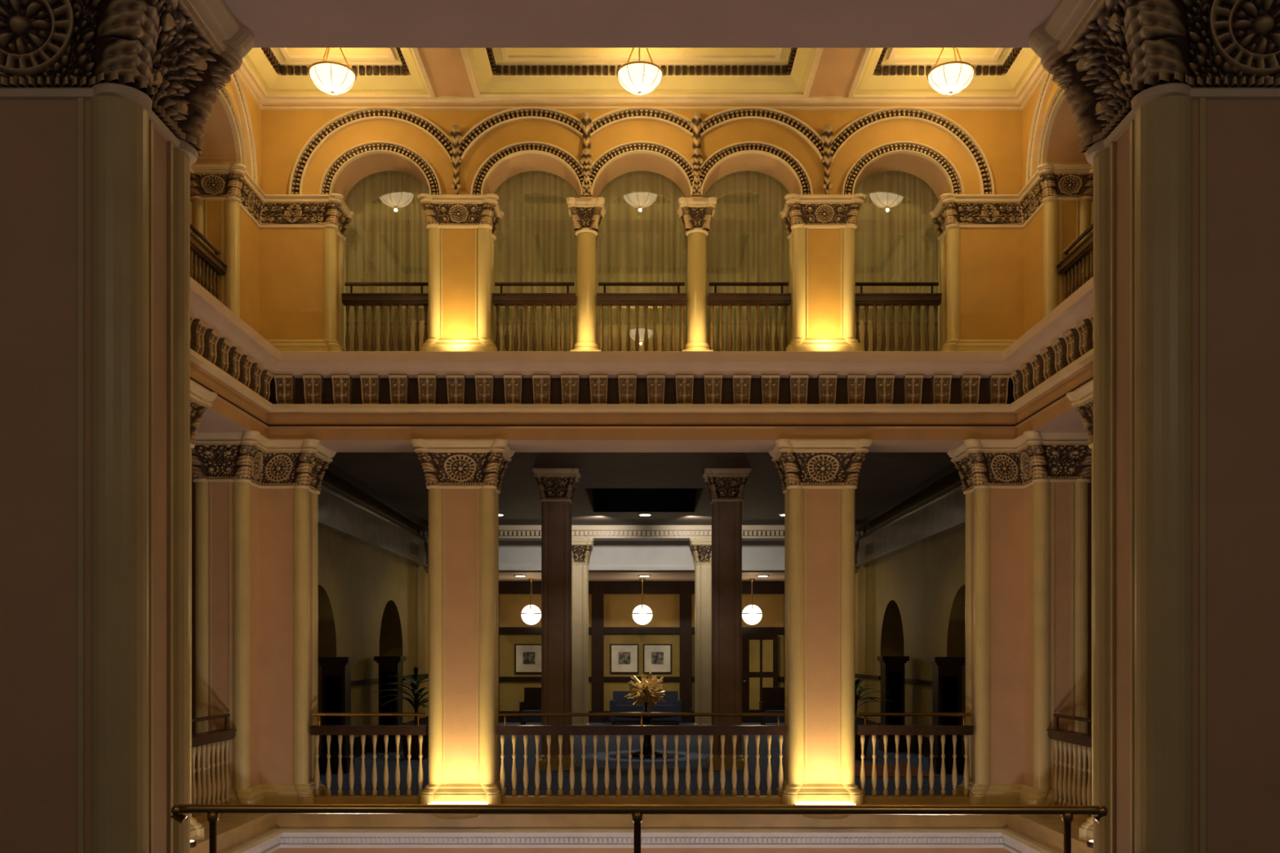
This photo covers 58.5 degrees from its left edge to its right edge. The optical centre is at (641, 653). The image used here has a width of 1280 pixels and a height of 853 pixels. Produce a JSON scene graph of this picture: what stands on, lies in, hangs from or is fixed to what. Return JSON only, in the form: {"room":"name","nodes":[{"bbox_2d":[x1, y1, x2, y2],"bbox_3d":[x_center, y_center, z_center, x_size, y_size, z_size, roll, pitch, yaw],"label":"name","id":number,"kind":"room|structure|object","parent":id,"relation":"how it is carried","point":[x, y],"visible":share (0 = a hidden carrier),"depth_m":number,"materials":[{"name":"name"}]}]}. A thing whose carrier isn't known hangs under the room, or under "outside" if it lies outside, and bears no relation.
{"room":"hotel atrium","nodes":[
{"label":"hotel atrium","id":0,"kind":"room"},
{"bbox_2d":[190,201,191,231],"bbox_3d":[-6.275,-5.405,10.600,0.150,3.590,13.200,0,0,0],"label":"wall","id":1,"kind":"structure","parent":0,"point":[190,202],"depth_m":15.74,"materials":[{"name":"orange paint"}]},
{"bbox_2d":[191,479,195,773],"bbox_3d":[-6.200,-0.525,14.710,2.200,4.750,0.180,0,0,0],"label":"wall","id":2,"kind":"structure","parent":0,"point":[193,483],"depth_m":14.62,"materials":[{"name":"beige paint"}]},
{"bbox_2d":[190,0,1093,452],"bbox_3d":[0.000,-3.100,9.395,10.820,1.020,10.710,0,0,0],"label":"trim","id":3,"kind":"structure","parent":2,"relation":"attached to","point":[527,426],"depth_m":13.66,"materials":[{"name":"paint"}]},
{"bbox_2d":[190,223,226,299],"bbox_3d":[-4.860,-4.115,12.550,0.180,1.011,1.200,0,0,0],"label":"balustrade","id":4,"kind":"object","parent":3,"relation":"on","point":[206,260],"visible":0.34,"depth_m":12.65,"materials":[{"name":"brown wood"}]},
{"bbox_2d":[190,163,354,351],"bbox_3d":[-4.480,-4.600,13.825,1.659,1.980,1.569,0,0,0],"label":"pier","id":5,"kind":"object","parent":3,"relation":"on","point":[282,255],"visible":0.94,"depth_m":14.00,"materials":[{"name":"paint"}]},
{"bbox_2d":[341,282,428,351],"bbox_3d":[-3.180,-4.115,14.250,1.080,1.011,0.180,0,0,0],"label":"balustrade","id":6,"kind":"object","parent":3,"relation":"on","point":[356,300],"visible":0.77,"depth_m":14.23,"materials":[{"name":"brown wood"}]},
{"bbox_2d":[417,193,503,351],"bbox_3d":[-2.245,-4.600,14.250,0.989,1.980,0.699,0,0,0],"label":"pillar","id":7,"kind":"structure","parent":3,"relation":"on","point":[462,228],"depth_m":14.04,"materials":[{"name":"paint"}]},
{"bbox_2d":[492,282,576,351],"bbox_3d":[-1.335,-4.115,14.250,1.030,1.011,0.180,0,0,0],"label":"balustrade","id":8,"kind":"object","parent":3,"relation":"on","point":[516,300],"visible":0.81,"depth_m":14.23,"materials":[{"name":"brown wood"}]},
{"bbox_2d":[566,197,605,351],"bbox_3d":[-0.690,-4.600,14.250,0.476,1.980,0.476,0,0,0],"label":"column","id":9,"kind":"structure","parent":3,"relation":"on","point":[586,214],"depth_m":14.13,"materials":[{"name":"paint"}]},
{"bbox_2d":[190,312,1093,404],"bbox_3d":[0.000,-3.183,9.395,9.160,0.335,9.050,0,0,0],"label":"trim","id":10,"kind":"structure","parent":3,"relation":"attached to","point":[207,344],"depth_m":13.82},
{"bbox_2d":[596,282,686,351],"bbox_3d":[0.000,-4.115,14.250,1.120,1.011,0.180,0,0,0],"label":"balustrade","id":11,"kind":"object","parent":3,"relation":"on","point":[610,300],"visible":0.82,"depth_m":14.23,"materials":[{"name":"brown wood"}]},
{"bbox_2d":[677,197,716,351],"bbox_3d":[0.690,-4.600,14.250,0.476,1.980,0.476,0,0,0],"label":"column","id":12,"kind":"structure","parent":3,"relation":"on","point":[696,214],"depth_m":14.13,"materials":[{"name":"paint"}]},
{"bbox_2d":[706,282,791,351],"bbox_3d":[1.335,-4.115,14.250,1.030,1.011,0.180,0,0,0],"label":"balustrade","id":13,"kind":"object","parent":3,"relation":"on","point":[721,300],"visible":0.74,"depth_m":14.23,"materials":[{"name":"brown wood"}]},
{"bbox_2d":[779,193,865,351],"bbox_3d":[2.245,-4.600,14.250,0.989,1.980,0.699,0,0,0],"label":"pillar","id":14,"kind":"structure","parent":3,"relation":"on","point":[820,228],"depth_m":14.03,"materials":[{"name":"paint"}]},
{"bbox_2d":[854,282,942,351],"bbox_3d":[3.180,-4.115,14.250,1.080,1.011,0.180,0,0,0],"label":"balustrade","id":15,"kind":"object","parent":3,"relation":"on","point":[866,300],"visible":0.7,"depth_m":14.23,"materials":[{"name":"brown wood"}]},
{"bbox_2d":[928,163,1093,351],"bbox_3d":[4.480,-4.600,13.825,1.659,1.980,1.569,0,0,0],"label":"pier","id":16,"kind":"object","parent":3,"relation":"on","point":[1000,255],"visible":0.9,"depth_m":14.00,"materials":[{"name":"paint"}]},
{"bbox_2d":[1056,223,1093,299],"bbox_3d":[4.860,-4.115,12.550,0.180,1.011,1.200,0,0,0],"label":"balustrade","id":17,"kind":"object","parent":3,"relation":"on","point":[1081,255],"visible":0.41,"depth_m":12.65,"materials":[{"name":"brown wood"}]},
{"bbox_2d":[193,80,261,188],"bbox_3d":[-4.930,-6.370,9.350,0.540,1.560,10.300,0,0,0],"label":"wall","id":18,"kind":"structure","parent":0,"point":[219,147],"depth_m":13.11,"materials":[{"name":"orange paint"}]},
{"bbox_2d":[217,71,257,184],"bbox_3d":[-4.574,-6.130,9.350,0.191,1.080,8.640,0,0,0],"label":"trim","id":19,"kind":"structure","parent":18,"relation":"attached to","point":[225,99],"depth_m":13.15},
{"bbox_2d":[191,430,336,804],"bbox_3d":[-4.705,-0.370,14.040,1.556,4.440,1.486,0,0,0],"label":"pier","id":20,"kind":"object","parent":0,"point":[256,495],"visible":0.99,"depth_m":13.91,"materials":[{"name":"paint"}]},
{"bbox_2d":[318,479,428,758],"bbox_3d":[-5.330,-0.525,22.700,0.540,4.750,15.800,0,0,0],"label":"wall","id":21,"kind":"structure","parent":0,"point":[371,599],"depth_m":21.28,"materials":[{"name":"beige paint"}]},
{"bbox_2d":[318,462,428,566],"bbox_3d":[-4.925,-2.445,20.500,0.350,0.910,11.400,0,0,0],"label":"trim","id":22,"kind":"structure","parent":21,"relation":"attached to","point":[339,513],"depth_m":20.57,"materials":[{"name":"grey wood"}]},
{"bbox_2d":[242,48,1040,97],"bbox_3d":[0.000,-6.968,9.350,10.600,0.425,10.500,0,0,0],"label":"ceiling","id":23,"kind":"structure","parent":0,"point":[277,73],"depth_m":13.62,"materials":[{"name":"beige paint"}]},
{"bbox_2d":[307,48,356,95],"bbox_3d":[-3.490,-6.669,12.900,0.532,0.732,0.532,0,0,0],"label":"pendant lamp","id":24,"kind":"object","parent":23,"relation":"hanging from","point":[332,77],"visible":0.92,"depth_m":12.76,"materials":[{"name":"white glass"}]},
{"bbox_2d":[616,48,663,94],"bbox_3d":[-0.020,-6.669,12.900,0.532,0.732,0.532,0,0,0],"label":"pendant lamp","id":25,"kind":"object","parent":23,"relation":"hanging from","point":[637,77],"visible":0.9,"depth_m":12.76,"materials":[{"name":"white glass"}]},
{"bbox_2d":[926,48,975,95],"bbox_3d":[3.490,-6.669,12.900,0.532,0.732,0.532,0,0,0],"label":"pendant lamp","id":26,"kind":"object","parent":23,"relation":"hanging from","point":[950,77],"visible":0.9,"depth_m":12.76,"materials":[{"name":"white glass"}]},
{"bbox_2d":[261,110,1022,201],"bbox_3d":[0.000,-6.370,14.250,10.400,1.560,0.500,0,0,0],"label":"wall","id":27,"kind":"structure","parent":0,"point":[284,133],"depth_m":14.00,"materials":[{"name":"orange paint"}]},
{"bbox_2d":[236,63,1046,110],"bbox_3d":[0.000,-6.730,9.350,9.320,0.160,9.300,0,0,0],"label":"trim","id":28,"kind":"structure","parent":27,"relation":"attached to","point":[438,103],"depth_m":13.96,"materials":[{"name":"paint"}]},
{"bbox_2d":[288,106,995,196],"bbox_3d":[0.000,-6.130,13.914,8.620,1.080,0.191,0,0,0],"label":"trim","id":29,"kind":"structure","parent":27,"relation":"attached to","point":[456,146],"depth_m":13.95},
{"bbox_2d":[330,452,952,524],"bbox_3d":[0.000,-3.248,20.750,10.800,0.705,12.100,0,0,0],"label":"ceiling","id":30,"kind":"structure","parent":0,"point":[612,488],"depth_m":19.38,"materials":[{"name":"grey paint"}]},
{"bbox_2d":[637,512,653,515],"bbox_3d":[0.070,-2.882,23.800,0.320,0.035,0.320,0,0,0],"label":"recessed light","id":31,"kind":"object","parent":30,"relation":"in","point":[641,513],"visible":1,"depth_m":23.70,"materials":[{"name":"beige"}]},
{"bbox_2d":[498,581,784,722],"bbox_3d":[0.000,-0.050,30.495,10.400,3.800,0.310,0,0,0],"label":"wall","id":32,"kind":"structure","parent":0,"point":[611,604],"depth_m":30.47,"materials":[{"name":"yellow paint"}]},
{"bbox_2d":[515,644,541,673],"bbox_3d":[-3.000,0.150,30.468,0.760,0.780,0.055,0,0,0],"label":"framed picture","id":33,"kind":"object","parent":32,"relation":"attached to","point":[527,656],"visible":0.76,"depth_m":30.45,"materials":[{"name":"brown wood"}]},
{"bbox_2d":[609,644,638,673],"bbox_3d":[-0.460,0.150,30.468,0.760,0.780,0.055,0,0,0],"label":"framed picture","id":34,"kind":"object","parent":32,"relation":"attached to","point":[624,658],"visible":1,"depth_m":30.45,"materials":[{"name":"brown wood"}]},
{"bbox_2d":[643,644,671,673],"bbox_3d":[0.420,0.150,30.468,0.760,0.780,0.055,0,0,0],"label":"framed picture","id":35,"kind":"object","parent":32,"relation":"attached to","point":[657,658],"visible":1,"depth_m":30.45,"materials":[{"name":"brown wood"}]},
{"bbox_2d":[742,633,777,723],"bbox_3d":[2.500,0.670,30.265,2.200,2.360,0.130,0,0,0],"label":"door","id":36,"kind":"structure","parent":32,"relation":"in","point":[759,651],"depth_m":30.27,"materials":[{"name":"brown wood"}]},
{"bbox_2d":[320,722,963,795],"bbox_3d":[0.000,1.900,22.700,18.000,0.100,16.600,0,0,0],"label":"floor","id":37,"kind":"structure","parent":0,"point":[612,745],"depth_m":18.18,"materials":[{"name":"blue carpet"}]},
{"bbox_2d":[318,657,356,773],"bbox_3d":[-4.740,0.955,17.750,0.500,1.790,0.500,0,0,0],"label":"wooden newel post","id":38,"kind":"object","parent":37,"relation":"on","point":[335,671],"visible":0.75,"depth_m":17.57,"materials":[{"name":"brown wood"}]},
{"bbox_2d":[373,656,406,751],"bbox_3d":[-4.740,0.955,21.550,0.500,1.790,0.500,0,0,0],"label":"wooden newel post","id":39,"kind":"object","parent":37,"relation":"on","point":[388,665],"visible":0.74,"depth_m":21.36,"materials":[{"name":"brown wood"}]},
{"bbox_2d":[371,666,428,759],"bbox_3d":[-3.984,1.042,19.939,1.346,1.616,1.183,0,0,-26],"label":"potted palm","id":40,"kind":"object","parent":37,"relation":"on","point":[415,748],"visible":0.7,"depth_m":19.86,"materials":[{"name":"plant"}]},
{"bbox_2d":[425,537,428,731],"bbox_3d":[-4.600,-0.380,26.300,0.692,4.460,0.692,0,0,0],"label":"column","id":41,"kind":"structure","parent":37,"relation":"on","point":[427,539],"depth_m":25.99,"materials":[{"name":"paint"}]},
{"bbox_2d":[519,687,541,724],"bbox_3d":[-2.550,1.350,27.920,0.800,1.000,0.680,0,0,0],"label":"armchair","id":42,"kind":"object","parent":37,"relation":"on","point":[531,703],"visible":0.42,"depth_m":28.12,"materials":[{"name":"black leather"}]},
{"bbox_2d":[531,468,581,770],"bbox_3d":[-1.360,-0.525,18.300,0.753,4.750,0.753,0,0,0],"label":"pillar","id":43,"kind":"structure","parent":37,"relation":"on","point":[556,486],"depth_m":18.09,"materials":[{"name":"brown wood"}]},
{"bbox_2d":[571,537,595,724],"bbox_3d":[-1.430,-0.380,26.300,0.692,4.460,0.692,0,0,0],"label":"column","id":44,"kind":"structure","parent":37,"relation":"on","point":[581,548],"depth_m":26.11,"materials":[{"name":"paint"}]},
{"bbox_2d":[609,691,681,724],"bbox_3d":[0.100,1.425,29.620,1.840,0.850,0.760,0,0,0],"label":"sofa","id":45,"kind":"object","parent":37,"relation":"on","point":[619,704],"visible":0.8,"depth_m":29.26,"materials":[{"name":"blue fabric"}]},
{"bbox_2d":[617,711,675,757],"bbox_3d":[0.080,1.468,20.500,1.200,0.765,1.200,0,0,0],"label":"round table","id":46,"kind":"object","parent":37,"relation":"on","point":[647,748],"visible":0.56,"depth_m":20.39,"materials":[{"name":"brown wood"}]},
{"bbox_2d":[624,671,665,712],"bbox_3d":[0.078,0.712,20.523,0.667,0.747,0.774,0,0,-39],"label":"sculpture","id":47,"kind":"object","parent":46,"relation":"on","point":[648,690],"visible":0.98,"depth_m":20.41,"materials":[{"name":"gold metal"}]},
{"bbox_2d":[688,537,711,724],"bbox_3d":[1.430,-0.380,26.300,0.692,4.460,0.692,0,0,0],"label":"column","id":48,"kind":"structure","parent":37,"relation":"on","point":[701,548],"depth_m":26.11,"materials":[{"name":"paint"}]},
{"bbox_2d":[702,468,751,770],"bbox_3d":[1.360,-0.525,18.300,0.753,4.750,0.753,0,0,0],"label":"pillar","id":49,"kind":"structure","parent":37,"relation":"on","point":[726,486],"depth_m":18.09,"materials":[{"name":"wood"}]},
{"bbox_2d":[759,687,784,724],"bbox_3d":[3.300,1.350,27.920,0.800,1.000,0.680,0,0,0],"label":"armchair","id":50,"kind":"object","parent":37,"relation":"on","point":[772,698],"visible":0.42,"depth_m":28.12,"materials":[{"name":"brown leather"}]},
{"bbox_2d":[854,537,857,549],"bbox_3d":[4.600,-0.380,26.300,0.692,4.460,0.692,0,0,0],"label":"column","id":51,"kind":"structure","parent":37,"relation":"on","point":[855,539],"depth_m":25.99,"materials":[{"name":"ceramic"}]},
{"bbox_2d":[854,678,892,759],"bbox_3d":[3.691,1.105,19.992,1.099,1.491,1.211,0,0,-34],"label":"potted palm","id":52,"kind":"object","parent":37,"relation":"on","point":[857,738],"visible":0.38,"depth_m":19.85,"materials":[{"name":"plant"}]},
{"bbox_2d":[876,656,909,751],"bbox_3d":[4.740,0.955,21.550,0.500,1.790,0.500,0,0,0],"label":"pedestal","id":53,"kind":"object","parent":37,"relation":"on","point":[892,667],"visible":0.83,"depth_m":21.36,"materials":[{"name":"brown wood"}]},
{"bbox_2d":[854,764,937,777],"bbox_3d":[3.650,1.844,17.950,1.500,0.012,1.900,0,0,0],"label":"rug","id":54,"kind":"object","parent":37,"relation":"on","point":[868,767],"visible":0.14,"depth_m":17.81,"materials":[{"name":"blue carpet"}]},
{"bbox_2d":[926,657,964,773],"bbox_3d":[4.740,0.955,17.750,0.500,1.790,0.500,0,0,0],"label":"pedestal","id":55,"kind":"object","parent":37,"relation":"on","point":[946,671],"visible":0.76,"depth_m":17.56,"materials":[{"name":"brown wood"}]},
{"bbox_2d":[426,570,857,581],"bbox_3d":[0.000,-1.960,28.825,10.200,0.100,3.550,0,0,0],"label":"ceiling","id":56,"kind":"structure","parent":0,"point":[504,575],"depth_m":28.28,"materials":[{"name":"paint"}]},
{"bbox_2d":[514,574,527,577],"bbox_3d":[-2.970,-1.893,28.000,0.320,0.035,0.320,0,0,0],"label":"recessed light","id":57,"kind":"object","parent":56,"relation":"in","point":[517,575],"visible":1,"depth_m":27.91,"materials":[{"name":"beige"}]},
{"bbox_2d":[520,578,541,625],"bbox_3d":[-2.830,-1.315,29.300,0.554,1.190,0.554,0,0,0],"label":"globe pendant light","id":58,"kind":"object","parent":56,"relation":"hanging from","point":[531,615],"visible":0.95,"depth_m":29.14,"materials":[{"name":"white glass"}]},
{"bbox_2d":[631,578,653,625],"bbox_3d":[0.020,-1.315,29.300,0.554,1.190,0.554,0,0,0],"label":"globe pendant light","id":59,"kind":"object","parent":56,"relation":"hanging from","point":[642,614],"visible":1,"depth_m":29.14,"materials":[{"name":"white glass"}]},
{"bbox_2d":[638,574,651,577],"bbox_3d":[0.069,-1.893,28.000,0.320,0.035,0.320,0,0,0],"label":"recessed light","id":60,"kind":"object","parent":56,"relation":"in","point":[641,575],"visible":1,"depth_m":27.91,"materials":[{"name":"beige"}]},
{"bbox_2d":[742,578,762,625],"bbox_3d":[2.830,-1.315,29.300,0.554,1.190,0.554,0,0,0],"label":"globe pendant light","id":61,"kind":"object","parent":56,"relation":"hanging from","point":[752,615],"visible":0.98,"depth_m":29.13,"materials":[{"name":"white glass"}]},
{"bbox_2d":[756,574,769,577],"bbox_3d":[2.970,-1.893,28.000,0.320,0.035,0.320,0,0,0],"label":"recessed light","id":62,"kind":"object","parent":56,"relation":"in","point":[759,575],"visible":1,"depth_m":27.91,"materials":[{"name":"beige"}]},
{"bbox_2d":[343,198,939,350],"bbox_3d":[0.000,-5.405,17.275,12.600,3.590,0.150,0,0,0],"label":"wall","id":63,"kind":"structure","parent":0,"point":[344,242],"depth_m":17.20,"materials":[{"name":"orange paint"}]},
{"bbox_2d":[426,541,857,566],"bbox_3d":[0.000,-2.425,26.975,10.200,0.950,0.150,0,0,0],"label":"wall","id":64,"kind":"structure","parent":0,"point":[511,553],"depth_m":26.90,"materials":[{"name":"white paint"}]},
{"bbox_2d":[424,566,858,570],"bbox_3d":[0.000,-1.990,26.870,10.200,0.080,0.060,0,0,0],"label":"trim","id":65,"kind":"structure","parent":64,"relation":"attached to","point":[426,568],"depth_m":26.84,"materials":[{"name":"white paint"}]},
{"bbox_2d":[854,479,964,758],"bbox_3d":[5.330,-0.525,22.700,0.540,4.750,15.800,0,0,0],"label":"wall","id":66,"kind":"structure","parent":0,"point":[913,598],"depth_m":21.41,"materials":[{"name":"beige paint"}]},
{"bbox_2d":[190,804,1093,852],"bbox_3d":[0.000,4.350,9.350,10.920,5.000,10.900,0,0,0],"label":"railing","id":67,"kind":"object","parent":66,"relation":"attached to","point":[236,833],"depth_m":13.70,"materials":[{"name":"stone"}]},
{"bbox_2d":[190,840,196,848],"bbox_3d":[-4.330,1.822,10.900,0.160,0.056,0.160,0,0,0],"label":"uplight","id":68,"kind":"object","parent":67,"relation":"on","point":[193,843],"visible":0.41,"depth_m":10.87,"materials":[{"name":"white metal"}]},
{"bbox_2d":[190,379,217,841],"bbox_3d":[-4.700,-0.370,10.900,0.926,4.440,1.186,0,0,0],"label":"pillar","id":69,"kind":"structure","parent":67,"relation":"on","point":[201,398],"depth_m":11.21,"materials":[{"name":"paint"}]},
{"bbox_2d":[191,713,236,823],"bbox_3d":[-4.860,1.280,12.395,0.180,1.141,2.130,0,0,0],"label":"balustrade","id":70,"kind":"object","parent":67,"relation":"on","point":[215,787],"visible":0.37,"depth_m":12.81,"materials":[{"name":"beige stone"}]},
{"bbox_2d":[309,712,427,804],"bbox_3d":[-3.370,1.294,14.120,1.420,1.111,0.180,0,0,0],"label":"balustrade","id":71,"kind":"object","parent":67,"relation":"on","point":[318,730],"visible":0.98,"depth_m":14.10,"materials":[{"name":"beige stone"}]},
{"bbox_2d":[428,801,488,819],"bbox_3d":[-2.220,1.891,13.800,0.780,0.158,0.780,0,0,0],"label":"uplight","id":72,"kind":"object","parent":67,"relation":"on","point":[449,816],"visible":0.3,"depth_m":13.61,"materials":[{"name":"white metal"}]},
{"bbox_2d":[410,439,514,804],"bbox_3d":[-2.220,-0.370,14.280,1.186,4.440,0.926,0,0,0],"label":"pillar","id":73,"kind":"structure","parent":67,"relation":"on","point":[463,483],"depth_m":14.03,"materials":[{"name":"paint"}]},
{"bbox_2d":[495,712,787,804],"bbox_3d":[0.000,1.294,14.120,3.580,1.111,0.180,0,0,0],"label":"balustrade","id":74,"kind":"object","parent":67,"relation":"on","point":[504,730],"visible":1,"depth_m":14.10,"materials":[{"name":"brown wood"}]},
{"bbox_2d":[768,439,872,804],"bbox_3d":[2.220,-0.370,14.280,1.186,4.440,0.926,0,0,0],"label":"pillar","id":75,"kind":"structure","parent":67,"relation":"on","point":[820,477],"depth_m":14.04,"materials":[{"name":"paint"}]},
{"bbox_2d":[794,801,855,819],"bbox_3d":[2.220,1.891,13.800,0.780,0.158,0.780,0,0,0],"label":"uplight","id":76,"kind":"object","parent":67,"relation":"on","point":[813,816],"visible":0.3,"depth_m":13.68,"materials":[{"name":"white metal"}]},
{"bbox_2d":[855,712,973,804],"bbox_3d":[3.370,1.294,14.120,1.420,1.111,0.180,0,0,0],"label":"balustrade","id":77,"kind":"object","parent":67,"relation":"on","point":[864,730],"visible":1,"depth_m":14.10,"materials":[{"name":"beige stone"}]},
{"bbox_2d":[1046,713,1091,823],"bbox_3d":[4.860,1.280,12.395,0.180,1.141,2.130,0,0,0],"label":"balustrade","id":78,"kind":"object","parent":67,"relation":"on","point":[1070,740],"visible":0.45,"depth_m":12.81,"materials":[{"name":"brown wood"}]},
{"bbox_2d":[1066,379,1093,841],"bbox_3d":[4.700,-0.370,10.900,0.926,4.440,1.186,0,0,0],"label":"pillar","id":79,"kind":"structure","parent":67,"relation":"on","point":[1082,398],"depth_m":11.21,"materials":[{"name":"paint"}]},
{"bbox_2d":[1086,840,1093,848],"bbox_3d":[4.330,1.822,10.900,0.160,0.056,0.160,0,0,0],"label":"uplight","id":80,"kind":"object","parent":67,"relation":"on","point":[1089,843],"visible":0.41,"depth_m":10.87,"materials":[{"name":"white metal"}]},
{"bbox_2d":[417,524,866,541],"bbox_3d":[0.000,-2.755,26.260,10.200,0.290,0.680,0,0,0],"label":"trim","id":81,"kind":"structure","parent":66,"relation":"attached to","point":[506,532],"depth_m":25.95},
{"bbox_2d":[854,462,964,566],"bbox_3d":[4.925,-2.445,20.500,0.350,0.910,11.400,0,0,0],"label":"trim","id":82,"kind":"structure","parent":66,"relation":"attached to","point":[944,513],"depth_m":20.56,"materials":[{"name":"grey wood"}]},
{"bbox_2d":[946,430,1091,805],"bbox_3d":[4.705,-0.370,14.040,1.556,4.440,1.486,0,0,0],"label":"pier","id":83,"kind":"object","parent":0,"point":[1026,495],"visible":0.93,"depth_m":13.91,"materials":[{"name":"paint"}]},
{"bbox_2d":[1022,80,1089,188],"bbox_3d":[4.930,-6.370,9.350,0.540,1.560,10.300,0,0,0],"label":"wall","id":84,"kind":"structure","parent":0,"point":[1064,148],"depth_m":13.11,"materials":[{"name":"orange paint"}]},
{"bbox_2d":[1025,71,1066,184],"bbox_3d":[4.574,-6.130,9.350,0.191,1.080,8.640,0,0,0],"label":"trim","id":85,"kind":"structure","parent":84,"relation":"attached to","point":[1057,99],"depth_m":13.15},
{"bbox_2d":[1088,479,1091,734],"bbox_3d":[6.200,-0.525,14.710,2.200,4.750,0.180,0,0,0],"label":"wall","id":86,"kind":"structure","parent":0,"point":[1089,483],"depth_m":14.62,"materials":[{"name":"beige paint"}]},
{"bbox_2d":[1091,201,1093,231],"bbox_3d":[6.275,-5.405,10.600,0.150,3.590,13.200,0,0,0],"label":"wall","id":87,"kind":"structure","parent":0,"point":[1091,202],"depth_m":15.74,"materials":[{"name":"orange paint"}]},
{"bbox_3d":[0.000,1.900,1.200,9.600,0.100,6.400,0,0,0],"label":"floor","id":88,"kind":"structure","parent":0,"visible":0},
{"bbox_2d":[0,0,254,852],"bbox_3d":[-2.230,-0.370,4.395,1.210,4.440,0.980,0,0,0],"label":"pillar","id":89,"kind":"structure","parent":88,"relation":"on","point":[105,105],"depth_m":4.13,"materials":[{"name":"paint"}]},
{"bbox_2d":[170,804,1107,852],"bbox_3d":[-0.009,1.190,4.000,3.280,1.321,0.100,0,0,0],"label":"brass handrail","id":90,"kind":"object","parent":88,"relation":"on","point":[1067,812],"visible":1,"depth_m":3.99,"materials":[{"name":"brown metal"}]},
{"bbox_2d":[1028,0,1279,852],"bbox_3d":[2.230,-0.370,4.395,1.210,4.440,0.980,0,0,0],"label":"pillar","id":91,"kind":"structure","parent":88,"relation":"on","point":[1175,104],"depth_m":4.13,"materials":[{"name":"paint"}]},
{"bbox_3d":[0.000,-3.558,15.850,12.400,0.095,2.700,0,0,0],"label":"floor","id":92,"kind":"structure","parent":0,"visible":0},
{"bbox_2d":[595,170,688,351],"bbox_3d":[0.000,-4.992,14.831,1.310,2.684,0.208,0,0,0],"label":"curtain","id":93,"kind":"object","parent":92,"relation":"on","point":[641,238],"visible":0.59,"depth_m":14.83,"materials":[{"name":"beige fabric"}]},
{"bbox_2d":[853,170,937,351],"bbox_3d":[3.190,-4.992,14.833,1.310,2.684,0.202,0,0,0],"label":"curtain","id":94,"kind":"object","parent":92,"relation":"on","point":[896,241],"visible":0.49,"depth_m":14.84,"materials":[{"name":"fabric"}]},
{"bbox_3d":[-3.190,-4.960,14.560,1.310,2.700,0.040,0,0,0],"label":"window","id":95,"kind":"structure","parent":0,"visible":0},
{"bbox_2d":[346,170,429,351],"bbox_3d":[-3.190,-4.992,14.831,1.310,2.684,0.204,0,0,0],"label":"curtain","id":96,"kind":"object","parent":95,"relation":"hanging from","point":[387,236],"visible":0.5,"depth_m":14.82,"materials":[{"name":"beige fabric"}]},
{"bbox_3d":[-1.345,-4.960,14.560,1.310,2.700,0.040,0,0,0],"label":"window","id":97,"kind":"structure","parent":0,"visible":0},
{"bbox_2d":[493,170,579,351],"bbox_3d":[-1.345,-4.992,14.830,1.310,2.684,0.210,0,0,0],"label":"curtain","id":98,"kind":"object","parent":97,"relation":"hanging from","point":[535,241],"visible":0.51,"depth_m":14.82,"materials":[{"name":"beige fabric"}]},
{"bbox_3d":[1.345,-4.960,14.560,1.310,2.700,0.040,0,0,0],"label":"window","id":99,"kind":"structure","parent":0,"visible":0},
{"bbox_2d":[703,170,789,351],"bbox_3d":[1.345,-4.992,14.829,1.310,2.684,0.207,0,0,0],"label":"curtain","id":100,"kind":"object","parent":99,"relation":"hanging from","point":[747,241],"visible":0.52,"depth_m":14.83,"materials":[{"name":"beige fabric"}]}
]}

